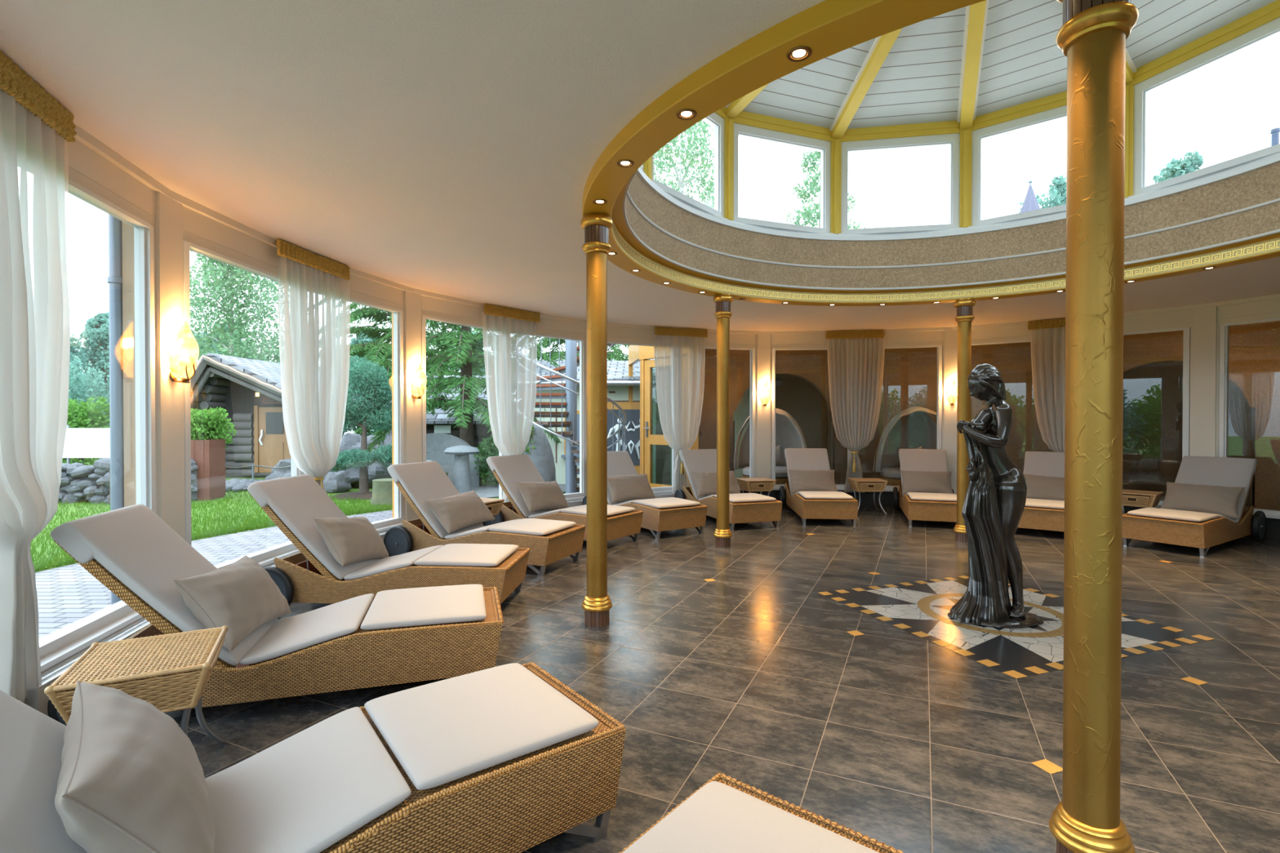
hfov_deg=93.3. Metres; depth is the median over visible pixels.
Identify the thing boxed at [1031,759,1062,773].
inlay
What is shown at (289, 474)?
boulder
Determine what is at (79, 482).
stone wall
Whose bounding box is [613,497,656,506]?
seat cushion
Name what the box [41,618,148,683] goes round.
grille
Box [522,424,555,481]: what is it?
boulder
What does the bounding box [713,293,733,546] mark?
column
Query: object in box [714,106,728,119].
beam
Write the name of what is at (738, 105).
rafter
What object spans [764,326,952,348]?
trim
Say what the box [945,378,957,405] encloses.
sconce
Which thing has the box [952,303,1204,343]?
trim
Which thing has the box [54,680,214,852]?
throw pillow
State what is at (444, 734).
cushion
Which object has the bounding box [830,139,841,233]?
post
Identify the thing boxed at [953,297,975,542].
column
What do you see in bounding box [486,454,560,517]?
cushion
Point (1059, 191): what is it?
tree
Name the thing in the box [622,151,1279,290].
wall
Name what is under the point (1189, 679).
inlay
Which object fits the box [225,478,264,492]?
cobbles
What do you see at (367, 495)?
mulch bed
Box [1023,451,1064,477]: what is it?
cushion
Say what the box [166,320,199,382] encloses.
sconce
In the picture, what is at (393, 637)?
lounger
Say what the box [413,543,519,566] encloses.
cushion
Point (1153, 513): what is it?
cushion
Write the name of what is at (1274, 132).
flue pipe
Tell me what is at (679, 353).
sheer curtain
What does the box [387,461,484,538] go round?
cushion
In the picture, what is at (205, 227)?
wall
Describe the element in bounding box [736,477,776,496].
wicker side table
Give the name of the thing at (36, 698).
radiator
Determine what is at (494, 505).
wicker side table
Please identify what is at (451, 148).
ceiling
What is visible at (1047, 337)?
sheer curtain
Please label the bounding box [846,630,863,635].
inlay
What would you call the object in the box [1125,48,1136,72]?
trim
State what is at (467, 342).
spruce tree
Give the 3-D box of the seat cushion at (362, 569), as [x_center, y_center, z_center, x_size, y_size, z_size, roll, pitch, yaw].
[-1.816,1.008,4.517,0.492,0.138,0.610,0,1,3]
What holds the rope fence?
on the ground at (356, 488)
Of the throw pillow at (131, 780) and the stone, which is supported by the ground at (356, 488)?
the stone
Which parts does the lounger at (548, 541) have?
backrest frame, leg, leg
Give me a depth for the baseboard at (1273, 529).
6.94 m
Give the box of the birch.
[786,150,865,229]
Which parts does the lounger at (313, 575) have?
backrest frame, leg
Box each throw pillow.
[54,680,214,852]
[173,555,291,652]
[312,516,388,566]
[425,489,495,533]
[515,480,568,511]
[607,473,655,502]
[691,471,740,496]
[775,444,782,462]
[787,469,837,493]
[900,470,953,494]
[1022,473,1064,500]
[1160,481,1244,519]
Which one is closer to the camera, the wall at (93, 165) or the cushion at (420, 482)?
the wall at (93, 165)
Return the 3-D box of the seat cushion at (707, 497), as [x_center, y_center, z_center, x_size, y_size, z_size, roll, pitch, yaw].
[1.175,0.974,8.345,0.610,0.138,0.492,0,1,-18]
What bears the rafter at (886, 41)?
on the beam at (947, 126)
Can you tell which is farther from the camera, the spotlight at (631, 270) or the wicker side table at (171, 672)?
the spotlight at (631, 270)
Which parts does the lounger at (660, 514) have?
leg, leg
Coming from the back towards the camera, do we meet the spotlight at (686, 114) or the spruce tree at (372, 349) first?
the spruce tree at (372, 349)
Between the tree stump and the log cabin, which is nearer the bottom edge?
the tree stump
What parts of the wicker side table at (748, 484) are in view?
drawer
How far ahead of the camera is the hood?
10.72 m
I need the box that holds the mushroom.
[443,445,479,492]
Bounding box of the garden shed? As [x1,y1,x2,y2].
[380,375,492,470]
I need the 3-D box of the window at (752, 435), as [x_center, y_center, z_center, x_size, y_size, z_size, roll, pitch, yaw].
[0.620,-0.118,9.344,2.847,2.277,0.339,0,1,-20]
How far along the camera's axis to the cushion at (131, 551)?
2.72 m
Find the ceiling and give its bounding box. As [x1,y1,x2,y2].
[0,0,1279,331]
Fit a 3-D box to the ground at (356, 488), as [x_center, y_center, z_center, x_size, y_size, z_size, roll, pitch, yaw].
[-20.805,1.403,-4.177,70.419,0.030,120.000,0,1,-20]
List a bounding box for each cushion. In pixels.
[0,690,86,852]
[49,503,278,666]
[204,706,411,852]
[239,593,374,665]
[247,474,382,579]
[343,545,444,579]
[360,584,486,630]
[364,662,598,790]
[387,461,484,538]
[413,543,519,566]
[444,519,520,538]
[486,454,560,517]
[488,518,576,535]
[528,504,586,518]
[560,504,635,515]
[586,450,637,505]
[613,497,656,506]
[632,497,700,508]
[679,448,716,500]
[697,494,715,500]
[713,493,776,502]
[784,448,830,496]
[798,491,853,499]
[898,448,947,496]
[906,492,956,501]
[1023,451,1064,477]
[1025,497,1064,509]
[1127,507,1219,521]
[1174,456,1257,522]
[1216,514,1235,522]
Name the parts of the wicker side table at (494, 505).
drawer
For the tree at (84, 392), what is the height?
3.603 m
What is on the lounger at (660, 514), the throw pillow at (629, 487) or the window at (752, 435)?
the throw pillow at (629, 487)
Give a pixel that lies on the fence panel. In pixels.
(79, 442)
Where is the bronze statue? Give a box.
[946,364,1044,628]
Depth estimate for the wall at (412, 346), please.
6.55 m
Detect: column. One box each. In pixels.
[580,212,613,626]
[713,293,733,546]
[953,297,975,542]
[1048,0,1139,852]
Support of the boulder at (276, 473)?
on the ground at (356, 488)
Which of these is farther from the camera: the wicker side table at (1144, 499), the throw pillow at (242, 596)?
the wicker side table at (1144, 499)
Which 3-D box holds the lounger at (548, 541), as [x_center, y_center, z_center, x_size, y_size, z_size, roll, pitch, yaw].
[-1.513,0.835,5.891,1.870,0.923,0.822,0,1,23]
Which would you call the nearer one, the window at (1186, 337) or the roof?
the window at (1186, 337)
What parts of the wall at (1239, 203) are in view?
sill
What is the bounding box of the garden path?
[35,510,392,639]
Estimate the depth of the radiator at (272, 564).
4.65 m
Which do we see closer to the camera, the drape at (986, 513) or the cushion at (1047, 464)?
the drape at (986, 513)
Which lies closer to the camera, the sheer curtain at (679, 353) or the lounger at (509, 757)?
the lounger at (509, 757)
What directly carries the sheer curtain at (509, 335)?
hanging from the ceiling
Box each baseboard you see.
[662,490,762,494]
[762,489,899,506]
[1124,506,1159,513]
[1248,517,1279,539]
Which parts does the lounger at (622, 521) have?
backrest frame, leg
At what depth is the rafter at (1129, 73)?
5.71 m
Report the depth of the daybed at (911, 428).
10.32 m
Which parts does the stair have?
string rail, rail, handrail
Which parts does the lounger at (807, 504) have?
leg, leg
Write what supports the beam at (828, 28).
attached to the ceiling
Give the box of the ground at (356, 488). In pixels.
[30,457,565,572]
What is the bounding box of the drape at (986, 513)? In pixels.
[949,434,1011,625]
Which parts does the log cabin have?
door handle, door frame, door, door glass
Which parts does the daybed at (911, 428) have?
round mattress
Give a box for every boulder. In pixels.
[264,458,291,480]
[270,472,291,479]
[323,470,351,493]
[339,432,382,452]
[340,444,391,488]
[380,430,391,447]
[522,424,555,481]
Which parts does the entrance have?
glass, door handle, door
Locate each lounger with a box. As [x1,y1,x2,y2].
[0,662,626,852]
[47,503,503,725]
[247,474,530,605]
[383,461,585,576]
[483,454,643,541]
[582,450,706,539]
[618,773,903,852]
[674,448,782,530]
[778,448,857,526]
[893,448,956,526]
[1017,451,1064,532]
[1122,456,1266,557]
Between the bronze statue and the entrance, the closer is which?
the bronze statue
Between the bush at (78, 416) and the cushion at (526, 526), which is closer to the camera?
the cushion at (526, 526)
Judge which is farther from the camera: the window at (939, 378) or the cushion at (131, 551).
the window at (939, 378)
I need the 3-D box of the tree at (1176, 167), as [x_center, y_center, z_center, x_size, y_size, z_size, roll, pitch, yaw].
[18.593,-4.091,20.683,2.192,10.516,3.138,0,1,-32]
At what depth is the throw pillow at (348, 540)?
4.35 m
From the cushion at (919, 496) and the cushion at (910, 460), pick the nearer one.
the cushion at (919, 496)
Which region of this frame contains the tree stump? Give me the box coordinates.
[369,478,392,506]
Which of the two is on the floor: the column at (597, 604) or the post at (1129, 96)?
the column at (597, 604)
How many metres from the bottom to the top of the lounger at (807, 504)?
0.923 m
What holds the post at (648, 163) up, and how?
on the wall at (1239, 203)
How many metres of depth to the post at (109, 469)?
9.80 m
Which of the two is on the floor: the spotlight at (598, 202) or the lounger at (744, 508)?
the lounger at (744, 508)
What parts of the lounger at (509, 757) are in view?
leg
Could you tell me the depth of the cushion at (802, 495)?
7.89 m
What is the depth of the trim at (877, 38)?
6.24 m
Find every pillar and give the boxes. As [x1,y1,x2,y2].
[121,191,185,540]
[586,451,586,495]
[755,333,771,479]
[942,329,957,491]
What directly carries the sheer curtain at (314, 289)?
hanging from the ceiling
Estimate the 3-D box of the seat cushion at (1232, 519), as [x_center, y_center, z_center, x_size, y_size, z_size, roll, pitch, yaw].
[6.123,0.989,6.710,0.492,0.138,0.610,0,1,-32]
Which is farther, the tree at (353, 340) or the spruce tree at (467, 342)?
the tree at (353, 340)
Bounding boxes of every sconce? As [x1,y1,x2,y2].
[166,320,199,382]
[408,363,426,399]
[758,381,771,405]
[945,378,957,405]
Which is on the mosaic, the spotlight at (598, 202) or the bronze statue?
the bronze statue
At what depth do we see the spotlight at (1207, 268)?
5.36 m
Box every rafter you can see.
[725,83,768,119]
[831,27,902,138]
[960,0,986,129]
[1125,59,1133,84]
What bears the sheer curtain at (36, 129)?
hanging from the ceiling
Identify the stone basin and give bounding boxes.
[382,459,432,470]
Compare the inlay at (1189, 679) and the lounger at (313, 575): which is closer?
the inlay at (1189, 679)
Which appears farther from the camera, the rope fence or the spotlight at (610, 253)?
the rope fence
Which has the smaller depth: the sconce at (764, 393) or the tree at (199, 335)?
the sconce at (764, 393)
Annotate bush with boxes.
[62,395,110,465]
[191,406,236,448]
[472,434,498,486]
[521,424,537,454]
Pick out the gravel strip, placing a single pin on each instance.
(482, 491)
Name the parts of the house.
pane, sign frame, sign panel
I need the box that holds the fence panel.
[62,425,110,463]
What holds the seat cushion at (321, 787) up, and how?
on the lounger at (509, 757)
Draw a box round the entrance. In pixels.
[628,345,698,487]
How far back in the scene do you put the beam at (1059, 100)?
6.35 m
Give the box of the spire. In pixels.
[1020,179,1039,213]
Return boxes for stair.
[533,337,626,493]
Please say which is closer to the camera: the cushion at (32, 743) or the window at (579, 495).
the cushion at (32, 743)
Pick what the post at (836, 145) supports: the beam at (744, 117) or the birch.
the beam at (744, 117)
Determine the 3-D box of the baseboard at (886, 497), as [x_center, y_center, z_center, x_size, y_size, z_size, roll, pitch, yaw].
[3.408,1.140,9.669,2.872,0.246,0.267,0,1,10]
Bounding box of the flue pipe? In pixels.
[1270,127,1279,146]
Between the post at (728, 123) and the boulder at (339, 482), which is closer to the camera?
the post at (728, 123)
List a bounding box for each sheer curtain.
[0,50,76,702]
[275,238,350,493]
[482,302,540,502]
[653,325,707,493]
[825,328,884,493]
[1027,317,1065,452]
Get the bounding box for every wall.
[57,457,198,503]
[67,122,171,227]
[171,191,413,311]
[391,290,422,520]
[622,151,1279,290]
[698,320,1279,510]
[1189,306,1219,457]
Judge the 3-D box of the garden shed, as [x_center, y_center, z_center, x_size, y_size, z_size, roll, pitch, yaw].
[-5.100,-0.097,16.875,3.300,2.650,3.450,0,1,0]
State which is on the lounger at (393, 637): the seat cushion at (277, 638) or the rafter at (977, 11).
the seat cushion at (277, 638)
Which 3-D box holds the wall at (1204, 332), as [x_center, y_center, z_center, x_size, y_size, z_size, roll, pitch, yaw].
[6.975,-0.230,7.464,0.110,2.555,0.266,0,1,-35]
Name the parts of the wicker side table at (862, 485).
leg, drawer, drawer, leg, leg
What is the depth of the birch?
21.41 m
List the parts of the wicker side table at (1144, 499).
drawer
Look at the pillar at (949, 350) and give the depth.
9.24 m
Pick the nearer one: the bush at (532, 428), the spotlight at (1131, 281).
the spotlight at (1131, 281)
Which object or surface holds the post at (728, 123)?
on the wall at (1239, 203)
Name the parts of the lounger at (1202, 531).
leg, leg, backrest frame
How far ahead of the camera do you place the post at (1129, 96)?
5.77 m
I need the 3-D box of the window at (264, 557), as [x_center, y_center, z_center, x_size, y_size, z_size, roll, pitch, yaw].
[-2.822,-0.080,5.198,0.339,2.277,2.847,0,1,10]
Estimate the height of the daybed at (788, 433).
1.520 m
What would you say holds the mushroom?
on the gravel strip
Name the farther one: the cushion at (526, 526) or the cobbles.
the cobbles
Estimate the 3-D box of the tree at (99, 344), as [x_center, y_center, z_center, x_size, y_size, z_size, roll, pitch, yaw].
[-19.585,-1.294,21.422,2.710,4.907,2.639,0,1,21]
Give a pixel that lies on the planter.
(209, 455)
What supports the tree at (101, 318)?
on the ground at (356, 488)
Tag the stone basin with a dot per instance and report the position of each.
(389, 463)
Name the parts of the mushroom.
stem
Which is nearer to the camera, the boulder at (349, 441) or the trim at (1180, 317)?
the trim at (1180, 317)
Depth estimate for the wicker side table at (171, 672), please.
2.15 m
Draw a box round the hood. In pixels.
[737,413,804,468]
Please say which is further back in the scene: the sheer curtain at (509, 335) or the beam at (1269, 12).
the sheer curtain at (509, 335)
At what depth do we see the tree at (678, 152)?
19.17 m
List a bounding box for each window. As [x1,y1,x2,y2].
[39,178,155,672]
[182,240,404,568]
[421,315,586,501]
[607,341,755,493]
[652,112,724,217]
[733,123,831,232]
[771,345,942,492]
[840,133,959,234]
[954,327,1190,507]
[971,105,1066,226]
[1133,17,1279,195]
[1218,317,1279,519]
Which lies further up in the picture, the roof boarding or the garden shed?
the roof boarding
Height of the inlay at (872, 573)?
0.001 m
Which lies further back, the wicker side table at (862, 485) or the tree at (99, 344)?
the tree at (99, 344)
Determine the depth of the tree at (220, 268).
18.96 m
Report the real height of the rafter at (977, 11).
0.946 m
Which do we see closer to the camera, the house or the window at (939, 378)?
the window at (939, 378)
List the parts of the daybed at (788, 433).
round mattress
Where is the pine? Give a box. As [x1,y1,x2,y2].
[330,355,392,493]
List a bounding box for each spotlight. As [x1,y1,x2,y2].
[592,198,607,204]
[608,252,617,255]
[616,159,634,167]
[630,269,640,271]
[662,281,671,284]
[675,108,697,119]
[786,45,812,62]
[1124,280,1137,282]
[1202,266,1216,270]
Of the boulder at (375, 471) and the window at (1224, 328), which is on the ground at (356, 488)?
the boulder at (375, 471)
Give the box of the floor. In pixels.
[164,504,1279,852]
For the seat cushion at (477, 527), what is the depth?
5.73 m
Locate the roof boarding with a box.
[742,0,1275,128]
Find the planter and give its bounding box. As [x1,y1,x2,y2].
[191,439,225,501]
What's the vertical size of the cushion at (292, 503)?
0.685 m
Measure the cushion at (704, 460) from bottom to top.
0.685 m
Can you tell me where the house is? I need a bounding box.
[534,360,782,484]
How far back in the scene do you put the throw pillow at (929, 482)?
8.61 m
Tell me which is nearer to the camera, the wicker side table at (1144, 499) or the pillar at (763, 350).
the wicker side table at (1144, 499)
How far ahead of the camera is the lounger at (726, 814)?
1.44 m
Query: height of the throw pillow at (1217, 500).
0.329 m
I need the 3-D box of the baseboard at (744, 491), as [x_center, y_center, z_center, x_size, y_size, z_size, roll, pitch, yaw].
[0.600,1.142,9.409,2.872,0.246,0.267,0,1,-20]
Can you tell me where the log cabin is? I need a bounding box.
[190,352,361,476]
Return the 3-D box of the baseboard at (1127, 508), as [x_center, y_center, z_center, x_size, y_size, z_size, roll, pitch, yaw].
[5.969,1.151,8.491,2.872,0.246,0.267,0,1,40]
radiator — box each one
[22,617,150,715]
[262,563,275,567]
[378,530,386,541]
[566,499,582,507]
[653,493,675,497]
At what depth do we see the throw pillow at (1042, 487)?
7.87 m
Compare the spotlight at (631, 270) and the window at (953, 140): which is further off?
the window at (953, 140)
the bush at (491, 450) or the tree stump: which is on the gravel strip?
the bush at (491, 450)
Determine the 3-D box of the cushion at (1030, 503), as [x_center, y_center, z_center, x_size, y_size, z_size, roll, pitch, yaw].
[4.843,0.921,7.255,0.610,0.052,0.585,0,1,38]
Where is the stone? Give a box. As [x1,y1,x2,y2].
[426,432,481,486]
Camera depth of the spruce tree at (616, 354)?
19.06 m
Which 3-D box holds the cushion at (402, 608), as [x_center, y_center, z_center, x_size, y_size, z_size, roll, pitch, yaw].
[-1.141,0.957,3.259,0.585,0.052,0.610,0,1,-16]
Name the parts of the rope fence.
iron post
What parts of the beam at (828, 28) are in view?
frieze cornice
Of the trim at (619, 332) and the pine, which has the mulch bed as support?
the pine
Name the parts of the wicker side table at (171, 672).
leg, leg, drawer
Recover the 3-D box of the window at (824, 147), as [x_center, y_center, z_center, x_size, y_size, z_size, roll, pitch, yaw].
[1.573,-2.731,6.744,1.303,1.060,0.080,0,1,-20]
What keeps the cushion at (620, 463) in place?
on the lounger at (660, 514)
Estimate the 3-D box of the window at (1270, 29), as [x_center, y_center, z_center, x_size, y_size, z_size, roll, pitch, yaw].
[4.968,-2.717,5.182,0.080,1.060,1.303,0,1,-20]
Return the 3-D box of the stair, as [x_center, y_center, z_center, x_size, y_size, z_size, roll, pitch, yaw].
[-1.201,-0.808,10.544,1.925,4.275,1.925,0,1,0]
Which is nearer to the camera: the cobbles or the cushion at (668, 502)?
the cushion at (668, 502)
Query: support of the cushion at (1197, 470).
on the lounger at (1202, 531)
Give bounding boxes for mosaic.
[818,575,1213,678]
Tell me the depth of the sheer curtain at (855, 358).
9.56 m
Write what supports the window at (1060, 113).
in the wall at (1239, 203)
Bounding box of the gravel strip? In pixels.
[458,484,579,497]
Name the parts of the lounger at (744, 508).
backrest frame, leg, leg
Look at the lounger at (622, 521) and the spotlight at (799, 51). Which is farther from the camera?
the lounger at (622, 521)
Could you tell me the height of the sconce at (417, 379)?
0.398 m
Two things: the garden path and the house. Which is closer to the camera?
the garden path
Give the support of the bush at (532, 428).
on the gravel strip
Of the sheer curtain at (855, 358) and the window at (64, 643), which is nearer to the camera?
the window at (64, 643)
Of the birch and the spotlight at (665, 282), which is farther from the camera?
the birch
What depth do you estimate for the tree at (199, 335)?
31.99 m
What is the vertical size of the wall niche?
3.000 m
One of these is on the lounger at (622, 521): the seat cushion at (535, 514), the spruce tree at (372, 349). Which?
the seat cushion at (535, 514)
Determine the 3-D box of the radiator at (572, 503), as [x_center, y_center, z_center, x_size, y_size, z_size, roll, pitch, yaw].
[-1.135,1.142,8.191,1.306,0.211,0.103,0,1,-43]
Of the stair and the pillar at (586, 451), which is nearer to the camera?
the pillar at (586, 451)
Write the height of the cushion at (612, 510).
0.052 m
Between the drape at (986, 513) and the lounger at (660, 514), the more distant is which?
the lounger at (660, 514)
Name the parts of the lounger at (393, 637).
backrest frame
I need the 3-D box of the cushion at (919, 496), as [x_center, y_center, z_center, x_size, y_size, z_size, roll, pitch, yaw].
[3.846,0.915,7.894,0.610,0.052,0.585,0,1,19]
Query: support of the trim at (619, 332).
attached to the wall at (909, 374)
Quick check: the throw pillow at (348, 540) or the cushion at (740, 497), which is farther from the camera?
the cushion at (740, 497)
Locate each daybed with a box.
[733,408,807,484]
[872,406,942,485]
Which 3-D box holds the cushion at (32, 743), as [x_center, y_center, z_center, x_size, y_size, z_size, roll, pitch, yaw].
[-1.458,0.757,1.348,0.697,0.685,0.652,0,1,-37]
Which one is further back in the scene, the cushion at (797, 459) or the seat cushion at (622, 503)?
the cushion at (797, 459)
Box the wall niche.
[655,361,1255,506]
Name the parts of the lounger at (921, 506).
leg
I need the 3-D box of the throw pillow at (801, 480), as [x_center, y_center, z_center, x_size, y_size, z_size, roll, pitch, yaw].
[2.547,0.808,8.908,0.684,0.329,0.289,0,1,5]
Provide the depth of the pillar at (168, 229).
3.70 m
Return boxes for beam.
[582,0,1279,306]
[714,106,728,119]
[728,111,835,141]
[835,120,965,142]
[965,84,1126,130]
[1126,0,1279,85]
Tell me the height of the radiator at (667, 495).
0.211 m
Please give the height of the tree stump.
0.425 m
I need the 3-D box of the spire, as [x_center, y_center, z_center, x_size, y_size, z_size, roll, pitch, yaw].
[9.653,-5.540,14.951,0.522,1.125,0.522,0,1,-32]
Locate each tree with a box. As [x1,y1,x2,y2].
[68,324,109,426]
[68,355,110,426]
[69,311,109,426]
[69,351,84,377]
[189,250,279,363]
[193,320,266,362]
[345,331,391,436]
[349,302,484,435]
[351,313,563,453]
[451,329,485,375]
[537,336,649,360]
[653,120,714,208]
[1018,174,1066,213]
[1152,151,1204,183]
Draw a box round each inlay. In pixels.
[704,578,715,582]
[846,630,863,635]
[868,572,879,574]
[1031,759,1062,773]
[1180,676,1208,684]
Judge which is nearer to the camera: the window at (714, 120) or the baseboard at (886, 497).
the window at (714, 120)
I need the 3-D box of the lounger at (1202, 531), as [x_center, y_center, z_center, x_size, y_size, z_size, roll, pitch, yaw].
[6.126,0.828,6.711,1.870,0.923,0.822,0,1,-32]
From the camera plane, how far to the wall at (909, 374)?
9.92 m
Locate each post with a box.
[109,469,110,502]
[644,155,652,180]
[724,118,733,220]
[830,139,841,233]
[959,129,972,227]
[1124,84,1133,197]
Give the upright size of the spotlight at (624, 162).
0.008 m
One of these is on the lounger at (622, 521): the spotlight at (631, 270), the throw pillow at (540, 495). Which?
the throw pillow at (540, 495)
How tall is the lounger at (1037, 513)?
0.923 m
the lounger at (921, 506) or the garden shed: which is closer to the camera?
the lounger at (921, 506)
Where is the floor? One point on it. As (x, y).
(892, 735)
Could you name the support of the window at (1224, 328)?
in the wall at (909, 374)
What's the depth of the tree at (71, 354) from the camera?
21.71 m
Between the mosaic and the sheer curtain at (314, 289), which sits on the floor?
the mosaic
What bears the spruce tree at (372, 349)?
on the ground at (356, 488)
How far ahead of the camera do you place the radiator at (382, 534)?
5.94 m
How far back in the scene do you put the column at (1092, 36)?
1.73 m
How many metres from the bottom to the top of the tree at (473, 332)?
6.973 m
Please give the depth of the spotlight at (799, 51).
2.23 m
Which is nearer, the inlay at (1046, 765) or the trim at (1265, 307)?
the inlay at (1046, 765)
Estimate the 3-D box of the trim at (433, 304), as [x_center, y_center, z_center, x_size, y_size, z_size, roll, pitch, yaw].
[-1.670,-1.377,7.732,0.305,0.275,2.851,0,1,40]
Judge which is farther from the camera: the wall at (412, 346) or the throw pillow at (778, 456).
the throw pillow at (778, 456)
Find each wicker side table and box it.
[44,625,228,743]
[480,497,504,524]
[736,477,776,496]
[847,477,888,514]
[1122,488,1163,514]
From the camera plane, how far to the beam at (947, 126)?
6.80 m
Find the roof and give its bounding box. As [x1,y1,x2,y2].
[190,355,281,391]
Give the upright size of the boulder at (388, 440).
0.745 m
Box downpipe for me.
[106,213,124,605]
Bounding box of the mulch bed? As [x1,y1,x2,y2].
[330,491,372,500]
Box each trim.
[413,288,586,339]
[607,322,764,348]
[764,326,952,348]
[829,35,881,131]
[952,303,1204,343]
[957,0,989,122]
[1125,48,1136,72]
[1204,293,1279,324]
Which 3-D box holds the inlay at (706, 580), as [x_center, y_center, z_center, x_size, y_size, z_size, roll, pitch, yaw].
[0.592,1.302,5.126,0.080,0.001,0.080,0,1,-20]
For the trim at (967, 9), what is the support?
attached to the roof boarding
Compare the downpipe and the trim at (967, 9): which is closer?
the downpipe
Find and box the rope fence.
[225,464,290,483]
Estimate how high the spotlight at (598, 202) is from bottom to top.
0.008 m
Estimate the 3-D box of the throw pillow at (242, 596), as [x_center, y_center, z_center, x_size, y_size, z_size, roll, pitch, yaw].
[-2.006,0.861,3.026,0.288,0.367,0.699,0,1,-10]
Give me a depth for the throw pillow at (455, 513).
5.85 m
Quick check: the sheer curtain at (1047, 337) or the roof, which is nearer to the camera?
the sheer curtain at (1047, 337)
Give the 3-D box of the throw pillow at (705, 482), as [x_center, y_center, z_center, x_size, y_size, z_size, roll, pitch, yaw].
[1.089,0.811,8.612,0.684,0.329,0.279,0,1,-18]
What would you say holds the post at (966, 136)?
on the wall at (1239, 203)

